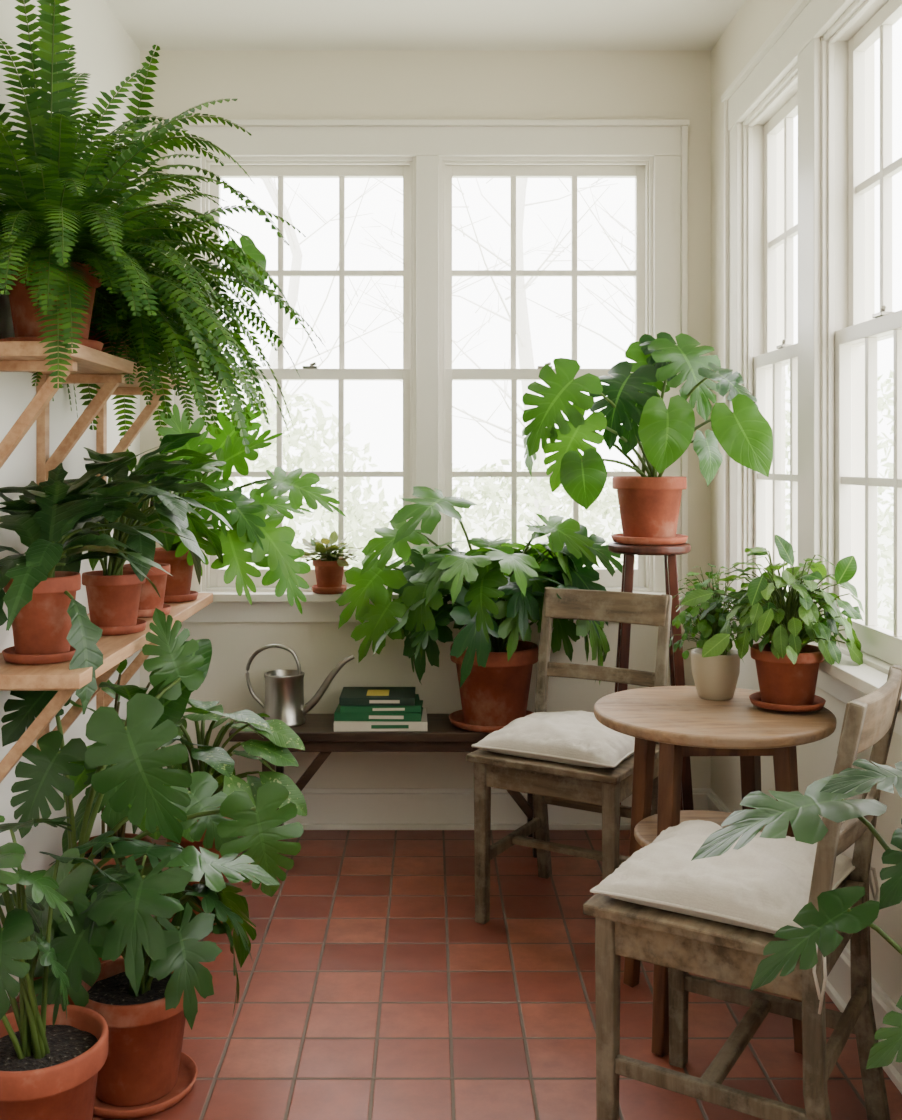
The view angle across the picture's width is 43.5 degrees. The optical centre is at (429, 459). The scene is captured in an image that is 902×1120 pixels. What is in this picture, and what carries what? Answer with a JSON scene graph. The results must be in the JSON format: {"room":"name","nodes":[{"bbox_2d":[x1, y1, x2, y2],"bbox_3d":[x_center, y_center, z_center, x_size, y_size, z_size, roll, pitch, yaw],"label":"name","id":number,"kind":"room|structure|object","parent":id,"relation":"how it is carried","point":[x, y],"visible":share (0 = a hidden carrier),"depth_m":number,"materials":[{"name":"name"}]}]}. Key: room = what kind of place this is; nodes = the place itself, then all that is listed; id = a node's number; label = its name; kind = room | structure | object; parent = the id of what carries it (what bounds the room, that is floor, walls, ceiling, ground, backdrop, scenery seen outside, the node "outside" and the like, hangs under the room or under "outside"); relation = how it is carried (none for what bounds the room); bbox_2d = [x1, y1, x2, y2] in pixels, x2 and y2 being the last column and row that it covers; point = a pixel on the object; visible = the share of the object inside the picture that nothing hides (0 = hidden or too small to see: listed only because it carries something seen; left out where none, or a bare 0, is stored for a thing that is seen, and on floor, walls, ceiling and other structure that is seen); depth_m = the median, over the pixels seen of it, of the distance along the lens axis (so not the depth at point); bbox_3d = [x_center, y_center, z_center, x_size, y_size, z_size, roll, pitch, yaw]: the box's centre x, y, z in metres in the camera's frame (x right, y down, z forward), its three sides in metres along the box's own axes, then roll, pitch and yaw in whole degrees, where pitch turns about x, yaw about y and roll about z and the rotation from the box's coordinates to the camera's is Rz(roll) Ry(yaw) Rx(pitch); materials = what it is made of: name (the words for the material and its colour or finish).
{"room":"sunroom","nodes":[
{"label":"sunroom","id":0,"kind":"room"},
{"bbox_2d":[0,0,139,927],"bbox_3d":[-1.030,-0.070,1.415,0.120,2.600,4.730,0,0,0],"label":"wall","id":1,"kind":"structure","parent":0,"point":[105,50],"depth_m":2.97,"materials":[{"name":"white paint"}]},
{"bbox_2d":[5,821,142,1005],"bbox_3d":[-0.957,1.164,1.415,0.026,0.132,4.730,0,0,0],"label":"baseboard","id":2,"kind":"structure","parent":1,"relation":"attached to","point":[128,829],"depth_m":3.57,"materials":[{"name":"paint"}]},
{"bbox_2d":[0,341,186,484],"bbox_3d":[-0.850,-0.077,2.850,0.240,0.330,1.100,0,0,0],"label":"wall shelf","id":3,"kind":"object","parent":1,"relation":"attached to","point":[89,365],"visible":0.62,"depth_m":2.78,"materials":[{"name":"brown wood"}]},
{"bbox_2d":[0,0,294,453],"bbox_3d":[-0.623,-0.536,2.616,0.669,1.045,1.026,0,0,0],"label":"fern","id":4,"kind":"object","parent":3,"relation":"on","point":[58,225],"visible":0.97,"depth_m":2.42,"materials":[{"name":"green plant"}]},
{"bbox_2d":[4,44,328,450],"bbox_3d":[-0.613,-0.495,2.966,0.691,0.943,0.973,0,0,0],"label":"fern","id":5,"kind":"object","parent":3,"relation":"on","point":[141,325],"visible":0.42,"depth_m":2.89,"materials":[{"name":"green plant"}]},
{"bbox_2d":[130,235,266,370],"bbox_3d":[-0.754,-0.441,3.271,0.334,0.441,0.455,0,0,40],"label":"philodendron","id":6,"kind":"object","parent":3,"relation":"on","point":[248,248],"visible":0.02,"depth_m":3.31,"materials":[{"name":"plant"}]},
{"bbox_2d":[0,593,212,782],"bbox_3d":[-0.840,0.600,2.995,0.260,0.330,1.410,0,0,0],"label":"wall shelf","id":7,"kind":"object","parent":1,"relation":"attached to","point":[115,649],"visible":0.45,"depth_m":2.39,"materials":[{"name":"brown wood"}]},
{"bbox_2d":[0,446,201,713],"bbox_3d":[-0.735,0.249,2.425,0.449,0.563,0.688,0,0,0],"label":"potted plant","id":8,"kind":"object","parent":7,"relation":"on","point":[49,626],"visible":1,"depth_m":2.40,"materials":[{"name":"green plant"}]},
{"bbox_2d":[55,442,231,635],"bbox_3d":[-0.717,0.194,2.854,0.431,0.482,0.569,0,0,0],"label":"potted plant","id":9,"kind":"object","parent":7,"relation":"on","point":[113,593],"visible":0.66,"depth_m":2.80,"materials":[{"name":"plant"}]},
{"bbox_2d":[88,433,231,617],"bbox_3d":[-0.724,0.180,3.149,0.371,0.509,0.539,0,0,0],"label":"potted plant","id":10,"kind":"object","parent":7,"relation":"on","point":[150,600],"visible":0.43,"depth_m":3.13,"materials":[{"name":"plant"}]},
{"bbox_2d":[132,400,345,613],"bbox_3d":[-0.619,0.141,3.436,0.595,0.663,0.450,0,0,-29],"label":"philodendron","id":11,"kind":"object","parent":7,"relation":"on","point":[250,529],"visible":0.64,"depth_m":3.40,"materials":[{"name":"plant"}]},
{"bbox_2d":[105,0,744,49],"bbox_3d":[-0.015,-1.420,1.415,2.150,0.100,4.970,0,0,0],"label":"ceiling","id":12,"kind":"structure","parent":0,"point":[167,24],"depth_m":3.56,"materials":[{"name":"paint"}]},
{"bbox_2d":[140,50,710,787],"bbox_3d":[-0.015,-0.070,3.840,1.910,2.600,0.120,0,0,0],"label":"wall","id":13,"kind":"structure","parent":0,"point":[266,84],"depth_m":3.78,"materials":[{"name":"beige paint"}]},
{"bbox_2d":[201,157,415,591],"bbox_3d":[-0.405,-0.289,3.849,0.731,1.464,0.141,0,0,0],"label":"window","id":14,"kind":"structure","parent":13,"relation":"in","point":[280,168],"depth_m":3.81,"materials":[{"name":"paint"}]},
{"bbox_2d":[167,120,688,621],"bbox_3d":[-0.008,-0.294,3.743,1.752,1.668,0.075,0,0,0],"label":"trim","id":15,"kind":"structure","parent":13,"relation":"attached to","point":[666,141],"depth_m":3.76,"materials":[{"name":"paint"}]},
{"bbox_2d":[300,531,363,594],"bbox_3d":[-0.332,0.338,3.722,0.240,0.204,0.156,0,0,0],"label":"potted succulent","id":16,"kind":"object","parent":15,"relation":"on","point":[329,568],"visible":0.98,"depth_m":3.70,"materials":[{"name":"green plant"}]},
{"bbox_2d":[186,788,708,829],"bbox_3d":[-0.015,1.164,3.767,1.910,0.132,0.026,0,0,0],"label":"baseboard","id":17,"kind":"structure","parent":13,"relation":"attached to","point":[327,808],"depth_m":3.77,"materials":[{"name":"paint"}]},
{"bbox_2d":[439,157,653,591],"bbox_3d":[0.388,-0.289,3.849,0.731,1.464,0.141,0,0,0],"label":"window","id":18,"kind":"structure","parent":13,"relation":"in","point":[639,168],"depth_m":3.81,"materials":[{"name":"paint"}]},
{"bbox_2d":[6,830,901,1119],"bbox_3d":[-0.015,1.280,1.415,2.150,0.100,4.970,0,0,0],"label":"floor","id":19,"kind":"structure","parent":0,"point":[372,988],"depth_m":2.52,"materials":[{"name":"tile"}]},
{"bbox_2d":[0,815,131,1119],"bbox_3d":[-0.745,0.911,1.945,0.431,0.627,0.380,0,0,0],"label":"potted plant","id":20,"kind":"object","parent":19,"relation":"on","point":[48,1071],"visible":1,"depth_m":1.91,"materials":[{"name":"plant"}]},
{"bbox_2d":[62,639,226,957],"bbox_3d":[-0.726,0.837,2.824,0.468,0.774,0.507,0,0,0],"label":"rubber plant","id":21,"kind":"object","parent":19,"relation":"on","point":[174,710],"visible":0.2,"depth_m":2.75,"materials":[{"name":"green plant"}]},
{"bbox_2d":[1,608,303,1004],"bbox_3d":[-0.632,0.792,2.497,0.553,0.863,0.444,0,0,-43],"label":"monstera","id":22,"kind":"object","parent":19,"relation":"on","point":[126,763],"visible":0.56,"depth_m":2.44,"materials":[{"name":"plant"}]},
{"bbox_2d":[25,831,280,1118],"bbox_3d":[-0.583,0.989,2.205,0.462,0.470,0.440,0,0,39],"label":"philodendron","id":23,"kind":"object","parent":19,"relation":"on","point":[145,996],"visible":0.88,"depth_m":2.12,"materials":[{"name":"plant"}]},
{"bbox_2d":[132,699,306,924],"bbox_3d":[-0.621,0.927,3.048,0.535,0.593,0.462,0,0,45],"label":"potted plant","id":24,"kind":"object","parent":19,"relation":"on","point":[215,761],"visible":0.41,"depth_m":2.98,"materials":[{"name":"plant"}]},
{"bbox_2d":[229,714,536,857],"bbox_3d":[-0.100,1.035,3.612,1.040,0.390,0.265,0,0,0],"label":"bench","id":25,"kind":"object","parent":19,"relation":"on","point":[317,734],"visible":0.23,"depth_m":3.50,"materials":[{"name":"brown wood"}]},
{"bbox_2d":[246,644,354,726],"bbox_3d":[-0.415,0.714,3.610,0.349,0.252,0.132,0,0,0],"label":"watering can","id":26,"kind":"object","parent":25,"relation":"on","point":[284,689],"visible":0.94,"depth_m":3.57,"materials":[{"name":"metal"}]},
{"bbox_2d":[334,687,426,731],"bbox_3d":[-0.155,0.790,3.600,0.294,0.100,0.209,0,0,0],"label":"books","id":27,"kind":"object","parent":25,"relation":"on","point":[358,708],"visible":1,"depth_m":3.51,"materials":[{"name":"green paper"}]},
{"bbox_2d":[335,486,622,732],"bbox_3d":[0.167,0.462,3.515,0.934,0.756,0.507,0,0,0],"label":"potted fatsia","id":28,"kind":"object","parent":25,"relation":"on","point":[494,667],"visible":0.89,"depth_m":3.48,"materials":[{"name":"plant"}]},
{"bbox_2d":[467,587,671,923],"bbox_3d":[0.401,0.805,3.092,0.424,0.854,0.481,0,0,31],"label":"dining chair","id":29,"kind":"object","parent":19,"relation":"on","point":[593,789],"visible":0.7,"depth_m":3.08,"materials":[{"name":"brown wood"}]},
{"bbox_2d":[471,711,634,767],"bbox_3d":[0.387,0.780,3.068,0.453,0.180,0.407,0,0,31],"label":"seat cushion","id":30,"kind":"object","parent":29,"relation":"on","point":[567,737],"visible":0.81,"depth_m":2.94,"materials":[{"name":"fabric"}]},
{"bbox_2d":[608,542,693,835],"bbox_3d":[0.660,0.741,3.400,0.263,0.981,0.263,0,0,7],"label":"stool","id":31,"kind":"object","parent":19,"relation":"on","point":[676,662],"visible":0.48,"depth_m":3.31,"materials":[{"name":"brown wood"}]},
{"bbox_2d":[522,332,772,544],"bbox_3d":[0.592,-0.075,3.291,0.654,0.650,0.574,0,0,0],"label":"monstera","id":32,"kind":"object","parent":31,"relation":"on","point":[649,506],"visible":1,"depth_m":3.22,"materials":[{"name":"plant"}]},
{"bbox_2d":[594,686,836,1056],"bbox_3d":[0.624,0.890,2.500,0.519,0.681,0.519,0,0,0],"label":"round side table","id":33,"kind":"object","parent":19,"relation":"on","point":[683,723],"visible":0.62,"depth_m":2.37,"materials":[{"name":"brown wood"}]},
{"bbox_2d":[669,563,744,700],"bbox_3d":[0.647,0.396,2.621,0.188,0.308,0.169,0,0,0],"label":"potted plant","id":34,"kind":"object","parent":33,"relation":"on","point":[715,677],"visible":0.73,"depth_m":2.58,"materials":[{"name":"green plant"}]},
{"bbox_2d":[681,535,864,711],"bbox_3d":[0.764,0.350,2.510,0.377,0.379,0.308,0,0,26],"label":"potted plant","id":35,"kind":"object","parent":33,"relation":"on","point":[787,666],"visible":1,"depth_m":2.44,"materials":[{"name":"plant"}]},
{"bbox_2d":[583,665,901,1119],"bbox_3d":[0.583,0.805,2.039,0.481,0.854,0.424,0,0,32],"label":"dining chair","id":36,"kind":"object","parent":19,"relation":"on","point":[684,944],"visible":0.71,"depth_m":1.94,"materials":[{"name":"brown wood"}]},
{"bbox_2d":[590,820,878,1013],"bbox_3d":[0.560,0.780,2.054,0.407,0.180,0.453,0,0,32],"label":"seat cushion","id":37,"kind":"object","parent":36,"relation":"on","point":[763,884],"visible":0.81,"depth_m":1.96,"materials":[{"name":"fabric"}]},
{"bbox_2d":[691,759,901,1068],"bbox_3d":[0.705,0.769,1.497,0.621,0.909,0.355,0,0,39],"label":"leaves","id":38,"kind":"object","parent":19,"relation":"on","point":[825,797],"visible":1,"depth_m":1.51,"materials":[{"name":"plant"}]},
{"bbox_2d":[711,0,901,1010],"bbox_3d":[1.000,-0.070,1.415,0.120,2.600,4.730,0,0,0],"label":"wall","id":39,"kind":"structure","parent":0,"point":[755,21],"depth_m":3.38,"materials":[{"name":"beige paint"}]},
{"bbox_2d":[742,63,797,601],"bbox_3d":[1.010,-0.289,3.115,0.141,1.464,0.572,0,0,0],"label":"window","id":40,"kind":"structure","parent":39,"relation":"in","point":[769,230],"depth_m":3.35,"materials":[{"name":"paint"}]},
{"bbox_2d":[706,788,901,1093],"bbox_3d":[0.927,1.164,1.415,0.026,0.132,4.730,0,0,0],"label":"baseboard","id":41,"kind":"structure","parent":39,"relation":"attached to","point":[838,984],"depth_m":2.50,"materials":[{"name":"paint"}]},
{"bbox_2d":[721,0,901,735],"bbox_3d":[0.902,-0.294,1.415,0.075,1.668,4.200,0,0,0],"label":"trim","id":42,"kind":"structure","parent":39,"relation":"attached to","point":[796,39],"depth_m":2.80,"materials":[{"name":"paint"}]},
{"bbox_2d":[821,0,901,674],"bbox_3d":[1.010,-0.289,2.435,0.141,1.464,0.572,0,0,0],"label":"window","id":43,"kind":"structure","parent":39,"relation":"in","point":[851,329],"depth_m":2.67,"materials":[{"name":"paint"}]},
{"label":"outside","id":44,"kind":"structure","parent":0,"visible":0},
{"bbox_2d":[219,512,892,628],"bbox_3d":[0.000,1.880,10.000,60.000,0.100,60.000,0,0,0],"label":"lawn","id":45,"kind":"structure","parent":44,"point":[479,532],"depth_m":28.52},
{"bbox_2d":[219,381,393,567],"bbox_3d":[-1.879,0.678,8.975,3.316,2.846,1.784,0,0,0],"label":"shrub","id":46,"kind":"object","parent":45,"relation":"on","point":[356,513],"visible":0.11,"depth_m":8.88,"materials":[{"name":"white plant"}]},
{"bbox_2d":[222,178,467,487],"bbox_3d":[-1.669,-2.396,11.998,3.565,8.456,2.732,0,0,23],"label":"tree","id":47,"kind":"object","parent":45,"relation":"on","point":[293,289],"visible":0.24,"depth_m":11.95,"materials":[{"name":"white plant"}]},
{"bbox_2d":[358,187,551,362],"bbox_3d":[0.080,-3.172,17.125,3.166,10.005,3.164,0,0,22],"label":"tree","id":48,"kind":"object","parent":45,"relation":"on","point":[495,265],"visible":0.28,"depth_m":17.19,"materials":[{"name":"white plant"}]},
{"bbox_2d":[349,178,617,542],"bbox_3d":[1.026,-2.633,11.917,3.608,8.926,3.396,0,0,0],"label":"tree","id":49,"kind":"object","parent":45,"relation":"on","point":[525,352],"visible":0.35,"depth_m":11.94,"materials":[{"name":"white plant"}]},
{"bbox_2d":[359,440,635,567],"bbox_3d":[0.842,1.025,9.495,3.163,2.422,1.818,0,0,0],"label":"shrub","id":50,"kind":"object","parent":45,"relation":"on","point":[490,490],"visible":0.17,"depth_m":9.24,"materials":[{"name":"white plant"}]},
{"bbox_2d":[497,178,634,351],"bbox_3d":[2.424,-2.913,13.157,3.391,9.502,3.446,0,0,0],"label":"tree","id":51,"kind":"object","parent":45,"relation":"on","point":[591,211],"visible":0.21,"depth_m":13.22,"materials":[{"name":"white plant"}]},
{"bbox_2d":[785,365,892,630],"bbox_3d":[3.449,0.593,9.516,3.246,2.908,1.730,0,0,0],"label":"shrub","id":52,"kind":"object","parent":45,"relation":"on","point":[887,531],"visible":0.06,"depth_m":9.14,"materials":[{"name":"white plant"}]}
]}

